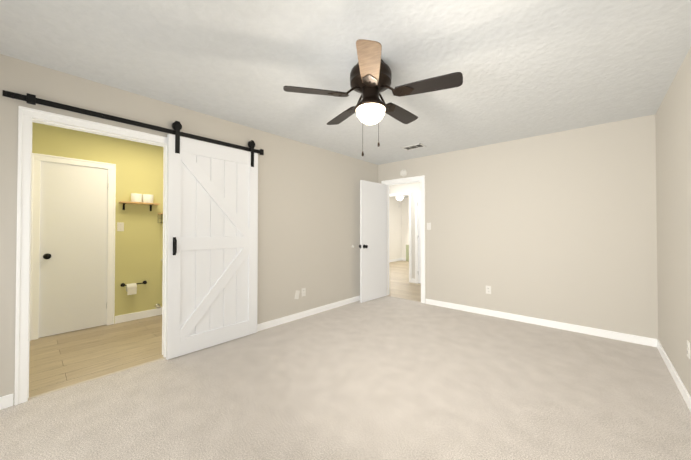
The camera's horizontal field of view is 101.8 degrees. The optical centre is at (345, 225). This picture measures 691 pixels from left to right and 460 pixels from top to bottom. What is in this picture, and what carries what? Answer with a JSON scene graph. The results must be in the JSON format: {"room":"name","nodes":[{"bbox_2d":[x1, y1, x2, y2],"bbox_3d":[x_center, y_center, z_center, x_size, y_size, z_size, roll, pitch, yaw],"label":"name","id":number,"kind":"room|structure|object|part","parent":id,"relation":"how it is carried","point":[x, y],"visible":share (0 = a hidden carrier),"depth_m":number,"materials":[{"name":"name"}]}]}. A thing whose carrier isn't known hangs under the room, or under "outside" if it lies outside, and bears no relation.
{"room":"empty bedroom","nodes":[
{"label":"empty bedroom","id":0,"kind":"room"},
{"bbox_2d":[29,315,162,396],"bbox_3d":[-2.243,1.306,3.401,1.715,0.057,2.840,-1,-1,42],"label":"floor","id":1,"kind":"structure","parent":0,"point":[58,361],"depth_m":2.81,"materials":[{"name":"brown wood"}]},
{"bbox_2d":[155,259,162,307],"bbox_3d":[-2.257,0.880,3.969,0.707,0.803,0.558,-1,-1,42],"label":"toilet","id":2,"kind":"object","parent":1,"relation":"on","point":[157,306],"visible":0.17,"depth_m":4.02,"materials":[{"name":"white ceramic"}]},
{"bbox_2d":[32,122,163,323],"bbox_3d":[-2.839,0.061,3.946,0.120,2.440,2.840,-1,-1,42],"label":"wall","id":3,"kind":"structure","parent":0,"point":[139,238],"depth_m":3.79,"materials":[{"name":"yellow paint"}]},
{"bbox_2d":[38,161,107,337],"bbox_3d":[-3.246,0.267,3.387,0.101,1.999,0.601,-1,-1,42],"label":"closet door","id":4,"kind":"structure","parent":3,"relation":"in","point":[73,247],"depth_m":3.37,"materials":[{"name":"white wood"}]},
{"bbox_2d":[30,153,115,340],"bbox_3d":[-3.291,0.235,3.422,0.138,2.080,0.740,-1,-1,42],"label":"trim","id":5,"kind":"structure","parent":3,"relation":"attached to","point":[37,158],"depth_m":3.19,"materials":[{"name":"white wood"}]},
{"bbox_2d":[117,222,123,230],"bbox_3d":[-2.962,0.016,3.703,0.019,0.115,0.070,-1,-1,42],"label":"bathroom light switch","id":6,"kind":"object","parent":3,"relation":"attached to","point":[120,226],"visible":1,"depth_m":3.71,"materials":[{"name":"white plastic"}]},
{"bbox_2d":[120,281,146,294],"bbox_3d":[-2.830,0.837,3.776,0.106,0.150,0.294,-1,-1,42],"label":"toilet paper holder","id":7,"kind":"object","parent":3,"relation":"attached to","point":[131,288],"visible":1,"depth_m":3.71,"materials":[{"name":"black metal"}]},
{"bbox_2d":[115,308,161,323],"bbox_3d":[-2.462,1.235,4.257,0.013,0.100,1.615,-1,-1,42],"label":"baseboard","id":8,"kind":"structure","parent":3,"relation":"attached to","point":[136,315],"depth_m":3.82,"materials":[{"name":"white wood"}]},
{"bbox_2d":[119,201,159,210],"bbox_3d":[-2.789,-0.258,3.814,0.135,0.105,0.433,-1,-1,42],"label":"shelf","id":9,"kind":"object","parent":3,"relation":"attached to","point":[125,202],"visible":1,"depth_m":3.75,"materials":[{"name":"brown wood"}]},
{"bbox_2d":[131,193,141,201],"bbox_3d":[-2.813,-0.369,3.784,0.124,0.115,0.124,-1,-1,42],"label":"paper roll","id":10,"kind":"object","parent":9,"relation":"on","point":[135,197],"visible":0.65,"depth_m":3.73,"materials":[{"name":"white paper"}]},
{"bbox_2d":[142,194,152,202],"bbox_3d":[-2.727,-0.368,3.881,0.124,0.115,0.124,-1,-1,42],"label":"paper roll","id":11,"kind":"object","parent":9,"relation":"on","point":[147,198],"visible":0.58,"depth_m":3.83,"materials":[{"name":"white paper"}]},
{"bbox_2d":[0,54,377,404],"bbox_3d":[-1.322,0.052,3.199,0.120,2.440,5.940,-1,-1,42],"label":"wall","id":12,"kind":"structure","parent":0,"point":[308,216],"depth_m":3.52,"materials":[{"name":"beige paint"}]},
{"bbox_2d":[0,394,12,409],"bbox_3d":[-2.733,1.210,1.498,0.013,0.085,1.243,-1,-1,42],"label":"baseboard","id":13,"kind":"structure","parent":12,"relation":"attached to","point":[6,401],"depth_m":1.94,"materials":[{"name":"white wood"}]},
{"bbox_2d":[14,106,166,404],"bbox_3d":[-2.036,0.210,2.394,0.156,2.106,0.994,-1,-1,42],"label":"door frame","id":14,"kind":"structure","parent":12,"relation":"attached to","point":[27,116],"depth_m":2.02,"materials":[{"name":"white wood"}]},
{"bbox_2d":[28,357,165,399],"bbox_3d":[-2.017,1.263,2.365,0.030,0.008,0.880,-1,-1,42],"label":"trim","id":15,"kind":"structure","parent":12,"relation":"attached to","point":[35,396],"depth_m":2.30,"materials":[{"name":"beige wood"}]},
{"bbox_2d":[2,90,263,359],"bbox_3d":[-1.659,0.125,2.647,0.108,2.252,2.013,-1,-1,42],"label":"barn door","id":16,"kind":"structure","parent":12,"relation":"in","point":[212,251],"depth_m":2.90,"materials":[{"name":"white wood"}]},
{"bbox_3d":[-1.678,-0.896,2.675,0.058,0.068,2.013,-1,-1,42],"label":"barn door rail","id":17,"kind":"part","parent":16,"relation":"part of","materials":[{"name":"black metal"}]},
{"bbox_2d":[294,290,299,298],"bbox_3d":[-0.660,0.945,3.838,0.006,0.128,0.095,-1,-1,42],"label":"outlet","id":18,"kind":"object","parent":12,"relation":"attached to","point":[297,294],"visible":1,"depth_m":3.84,"materials":[{"name":"white plastic"}]},
{"bbox_2d":[302,288,305,295],"bbox_3d":[-0.583,0.929,3.924,0.008,0.115,0.070,-1,-1,42],"label":"outlet","id":19,"kind":"object","parent":12,"relation":"attached to","point":[303,291],"visible":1,"depth_m":3.92,"materials":[{"name":"white plastic"}]},
{"bbox_2d":[257,295,359,331],"bbox_3d":[-0.509,1.239,3.987,0.030,0.085,3.423,-1,-1,42],"label":"baseboard","id":20,"kind":"structure","parent":12,"relation":"attached to","point":[279,321],"depth_m":3.91,"materials":[{"name":"white wood"}]},
{"bbox_2d":[0,296,690,459],"bbox_3d":[0.046,1.288,1.909,3.690,0.060,5.850,-1,-1,42],"label":"floor carpet","id":21,"kind":"object","parent":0,"point":[387,378],"visible":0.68,"depth_m":2.02,"materials":[{"name":"beige carpet"}]},
{"bbox_2d":[0,0,690,197],"bbox_3d":[0.803,-1.188,4.871,6.455,0.080,11.240,-1,-1,42],"label":"ceiling","id":22,"kind":"structure","parent":0,"point":[529,68],"depth_m":1.98,"materials":[{"name":"white paint"}]},
{"bbox_2d":[283,39,462,155],"bbox_3d":[0.215,-0.843,2.092,1.209,0.676,1.158,-1,-1,42],"label":"fan","id":23,"kind":"object","parent":22,"relation":"hanging from","point":[370,76],"visible":1,"depth_m":1.96,"materials":[{"name":"black wood"}]},
{"bbox_3d":[0.184,-0.798,2.058,0.212,0.107,0.212,-1,-1,42],"label":"globe","id":24,"kind":"part","parent":23,"relation":"part of","materials":[{"name":"white glass"}]},
{"bbox_2d":[401,143,425,150],"bbox_3d":[1.000,-1.152,4.129,0.310,0.009,0.185,-1,-1,42],"label":"ceiling vent","id":25,"kind":"object","parent":22,"relation":"in","point":[412,147],"visible":1,"depth_m":4.14,"materials":[{"name":"white metal"}]},
{"bbox_2d":[389,197,401,259],"bbox_3d":[0.917,0.128,9.631,0.120,2.440,3.710,-1,-1,42],"label":"wall","id":26,"kind":"structure","parent":0,"point":[395,231],"depth_m":10.63,"materials":[{"name":"white paint"}]},
{"bbox_2d":[389,258,401,262],"bbox_3d":[0.956,1.297,9.561,0.013,0.100,3.677,-1,-1,42],"label":"baseboard","id":27,"kind":"structure","parent":26,"relation":"attached to","point":[400,259],"depth_m":10.60,"materials":[{"name":"white wood"}]},
{"bbox_2d":[388,261,420,301],"bbox_3d":[2.747,1.349,7.027,6.455,0.057,5.390,-1,-1,42],"label":"floor","id":28,"kind":"structure","parent":0,"point":[401,285],"depth_m":6.25,"materials":[{"name":"brown wood"}]},
{"bbox_2d":[389,182,419,278],"bbox_3d":[1.409,0.093,6.632,4.000,2.440,0.120,-1,-1,42],"label":"wall","id":29,"kind":"structure","parent":0,"point":[412,188],"depth_m":6.44,"materials":[{"name":"grey paint"}]},
{"bbox_2d":[389,192,411,282],"bbox_3d":[1.237,0.271,6.783,0.854,2.087,0.156,-1,-1,42],"label":"door frame","id":30,"kind":"structure","parent":29,"relation":"attached to","point":[410,252],"depth_m":6.47,"materials":[{"name":"white wood"}]},
{"bbox_2d":[415,191,419,283],"bbox_3d":[1.948,0.263,6.138,0.874,2.087,0.138,-1,-1,42],"label":"door frame","id":31,"kind":"structure","parent":29,"relation":"attached to","point":[416,235],"depth_m":6.36,"materials":[{"name":"white wood"}]},
{"bbox_2d":[418,194,420,282],"bbox_3d":[1.908,0.289,6.099,0.762,2.019,0.101,-1,-1,42],"label":"hall door","id":32,"kind":"structure","parent":29,"relation":"in","point":[419,238],"depth_m":6.33,"materials":[{"name":"white wood"}]},
{"bbox_2d":[402,197,408,257],"bbox_3d":[3.654,0.129,9.760,3.800,2.440,0.120,-1,-1,42],"label":"wall","id":33,"kind":"structure","parent":0,"point":[405,221],"depth_m":10.87,"materials":[{"name":"white paint"}]},
{"bbox_2d":[406,245,408,260],"bbox_3d":[2.426,1.051,10.738,0.250,0.620,0.025,-1,-1,42],"label":"curtain","id":34,"kind":"object","parent":33,"relation":"hanging from","point":[407,252],"visible":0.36,"depth_m":10.77,"materials":[{"name":"green"}]},
{"bbox_2d":[378,114,657,338],"bbox_3d":[2.022,0.063,4.120,3.655,2.440,0.120,-1,-1,42],"label":"wall","id":35,"kind":"structure","parent":0,"point":[561,226],"depth_m":3.53,"materials":[{"name":"beige paint"}]},
{"bbox_2d":[359,180,386,302],"bbox_3d":[0.492,0.263,4.929,0.167,2.036,0.716,-1,-1,42],"label":"bedroom door","id":36,"kind":"structure","parent":35,"relation":"in","point":[373,240],"depth_m":4.87,"materials":[{"name":"white wood"}]},
{"bbox_2d":[381,175,424,303],"bbox_3d":[1.041,0.231,4.991,0.860,2.126,0.156,-1,-1,42],"label":"door frame","id":37,"kind":"structure","parent":35,"relation":"attached to","point":[420,179],"depth_m":4.70,"materials":[{"name":"white wood"}]},
{"bbox_2d":[400,169,406,176],"bbox_3d":[1.012,-0.922,4.927,0.128,0.128,0.035,-1,-1,42],"label":"smoke detector","id":38,"kind":"object","parent":35,"relation":"attached to","point":[403,172],"visible":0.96,"depth_m":4.91,"materials":[{"name":"white plastic"}]},
{"bbox_2d":[486,286,490,293],"bbox_3d":[2.038,0.917,4.010,0.070,0.115,0.008,-1,-1,42],"label":"outlet","id":39,"kind":"object","parent":35,"relation":"attached to","point":[488,289],"visible":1,"depth_m":4.01,"materials":[{"name":"white plastic"}]},
{"bbox_2d":[425,299,654,346],"bbox_3d":[2.279,1.237,3.790,2.561,0.085,0.013,-1,-1,42],"label":"baseboard","id":40,"kind":"structure","parent":35,"relation":"attached to","point":[636,339],"depth_m":3.51,"materials":[{"name":"white wood"}]},
{"bbox_2d":[655,47,690,395],"bbox_3d":[1.370,0.024,0.726,0.120,2.440,5.820,-1,-1,42],"label":"wall","id":41,"kind":"structure","parent":0,"point":[673,153],"depth_m":2.25,"materials":[{"name":"beige paint"}]},
{"bbox_2d":[655,339,690,411],"bbox_3d":[1.361,1.202,0.802,0.013,0.085,5.700,-1,-1,42],"label":"baseboard","id":42,"kind":"structure","parent":41,"relation":"attached to","point":[687,398],"depth_m":2.25,"materials":[{"name":"white wood"}]},
{"bbox_2d":[687,340,689,358],"bbox_3d":[2.389,0.863,1.960,0.008,0.115,0.070,-1,-1,42],"label":"outlet","id":43,"kind":"object","parent":41,"relation":"attached to","point":[688,349],"visible":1,"depth_m":1.95,"materials":[{"name":"white plastic"}]}
]}

